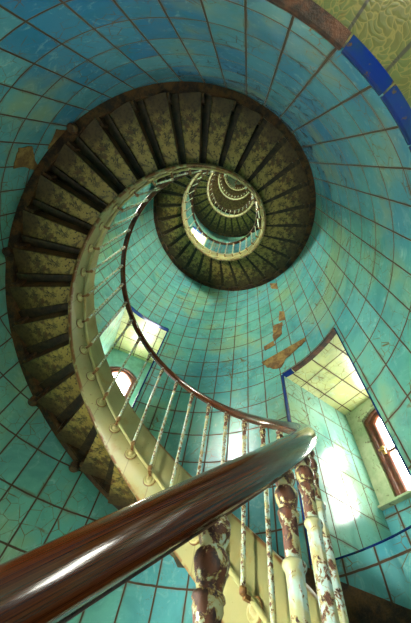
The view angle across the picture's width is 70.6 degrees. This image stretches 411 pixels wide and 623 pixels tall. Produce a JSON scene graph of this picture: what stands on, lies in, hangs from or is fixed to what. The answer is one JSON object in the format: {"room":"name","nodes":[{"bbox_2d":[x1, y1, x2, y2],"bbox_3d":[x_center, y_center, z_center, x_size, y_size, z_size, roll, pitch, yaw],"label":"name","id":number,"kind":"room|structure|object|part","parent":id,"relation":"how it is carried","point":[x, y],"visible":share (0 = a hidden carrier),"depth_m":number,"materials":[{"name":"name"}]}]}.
{"room":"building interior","nodes":[
{"label":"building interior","id":0,"kind":"room"},
{"bbox_2d":[99,306,168,407],"bbox_3d":[-1.217,0.842,4.109,0.807,1.731,1.122,24,-62,-5],"label":"wall","id":1,"kind":"structure","parent":0,"point":[155,334],"depth_m":4.77,"materials":[{"name":"tile"}]},
{"bbox_2d":[110,367,136,401],"bbox_3d":[-1.386,1.183,4.320,0.576,1.040,0.123,24,-62,-5],"label":"window","id":2,"kind":"structure","parent":1,"relation":"in","point":[126,379],"depth_m":4.63,"materials":[{"name":"red paint"}]},
{"bbox_3d":[-1.376,1.119,4.527,0.378,0.457,0.011,24,-62,-5],"label":"pane","id":3,"kind":"part","parent":2,"relation":"part of","materials":[{"name":"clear glass"}]},
{"bbox_3d":[-0.942,0.105,4.655,0.783,0.021,0.104,34,-63,-10],"label":"edge trim","id":4,"kind":"part","parent":1,"relation":"part of","materials":[{"name":"tile"}]},
{"bbox_3d":[-0.713,0.699,3.954,0.022,1.706,0.058,21,-62,-3],"label":"edge trim","id":5,"kind":"part","parent":1,"relation":"part of","materials":[{"name":"tile"}]},
{"bbox_2d":[191,226,206,244],"bbox_3d":[-0.576,-2.010,9.542,0.640,1.731,1.079,34,-63,-10],"label":"wall","id":6,"kind":"structure","parent":0,"point":[197,233],"depth_m":10.11,"materials":[{"name":"tile"}]},
{"bbox_2d":[0,0,410,622],"bbox_3d":[0.985,-4.845,11.221,3.200,28.693,3.200,0,-62,8],"label":"wall","id":7,"kind":"structure","parent":0,"point":[60,60],"depth_m":2.23,"materials":[{"name":"tile"}]},
{"bbox_2d":[225,176,240,188],"bbox_3d":[2.780,-11.476,23.816,3.264,0.001,3.264,0,-62,8],"label":"ceiling","id":8,"kind":"structure","parent":0,"point":[231,181],"depth_m":24.23,"materials":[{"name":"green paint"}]},
{"bbox_2d":[266,0,410,151],"bbox_3d":[0.728,-0.950,0.195,1.708,1.736,1.141,35,-63,-10],"label":"wall","id":9,"kind":"structure","parent":0,"point":[374,36],"depth_m":1.12,"materials":[{"name":"tile"}]},
{"bbox_3d":[0.648,-0.981,1.164,0.241,0.027,0.062,37,-64,-12],"label":"edge trim","id":10,"kind":"part","parent":9,"relation":"part of","materials":[{"name":"tile"}]},
{"bbox_3d":[0.827,-0.822,1.222,0.063,0.027,0.244,-38,-73,23],"label":"edge trim","id":11,"kind":"part","parent":9,"relation":"part of","materials":[{"name":"tile"}]},
{"bbox_2d":[281,327,410,564],"bbox_3d":[1.397,1.123,2.391,1.099,1.734,0.817,33,-63,-10],"label":"window recess","id":12,"kind":"structure","parent":0,"point":[325,392],"depth_m":2.73,"materials":[{"name":"tile"}]},
{"bbox_3d":[0.912,0.678,3.200,0.121,0.025,0.059,-40,-74,24],"label":"edge trim","id":13,"kind":"part","parent":12,"relation":"part of","materials":[{"name":"tile"}]},
{"bbox_3d":[0.754,1.117,2.471,0.029,1.706,0.058,-37,-73,23],"label":"edge trim","id":14,"kind":"part","parent":12,"relation":"part of","materials":[{"name":"tile"}]},
{"bbox_3d":[1.186,0.566,2.119,0.058,1.706,0.009,21,-62,-3],"label":"edge trim","id":15,"kind":"part","parent":12,"relation":"part of","materials":[{"name":"tile"}]},
{"bbox_3d":[0.886,1.248,1.546,0.104,0.007,0.783,33,-63,-10],"label":"edge trim","id":16,"kind":"part","parent":12,"relation":"part of","materials":[{"name":"tile"}]},
{"bbox_2d":[364,409,410,495],"bbox_3d":[1.787,1.217,2.696,0.123,0.904,0.454,33,-63,-10],"label":"window","id":17,"kind":"structure","parent":12,"relation":"in","point":[399,478],"depth_m":2.71,"materials":[{"name":"red paint"}]},
{"bbox_3d":[1.845,1.158,2.860,0.011,0.389,0.256,33,-63,-10],"label":"pane","id":18,"kind":"part","parent":17,"relation":"part of","materials":[{"name":"clear glass"}]},
{"bbox_3d":[1.797,1.335,2.524,0.011,0.377,0.256,33,-63,-10],"label":"pane","id":19,"kind":"part","parent":17,"relation":"part of","materials":[{"name":"clear glass"}]},
{"label":"floor","id":20,"kind":"structure","parent":0,"visible":0},
{"bbox_2d":[2,81,410,622],"bbox_3d":[0.923,-4.618,10.791,3.192,27.852,3.192,23,-62,-4],"label":"spiral staircase","id":21,"kind":"structure","parent":20,"relation":"on","point":[133,137],"depth_m":2.70,"materials":[{"name":"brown stone"}]},
{"bbox_2d":[0,167,348,622],"bbox_3d":[0.961,-4.756,11.052,1.722,27.803,1.730,11,-61,2],"label":"stair railing","id":22,"kind":"object","parent":21,"relation":"attached to","point":[55,581],"visible":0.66,"depth_m":0.34,"materials":[{"name":"brown wood"}]},
{"bbox_3d":[0.912,-4.576,10.710,1.706,27.024,1.706,0,-62,8],"label":"guide rod","id":23,"kind":"part","parent":22,"relation":"part of","materials":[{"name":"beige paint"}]},
{"bbox_3d":[1.022,-4.985,11.487,1.628,26.746,1.628,0,-62,8],"label":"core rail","id":24,"kind":"part","parent":22,"relation":"part of","materials":[{"name":"wood"}]}
]}

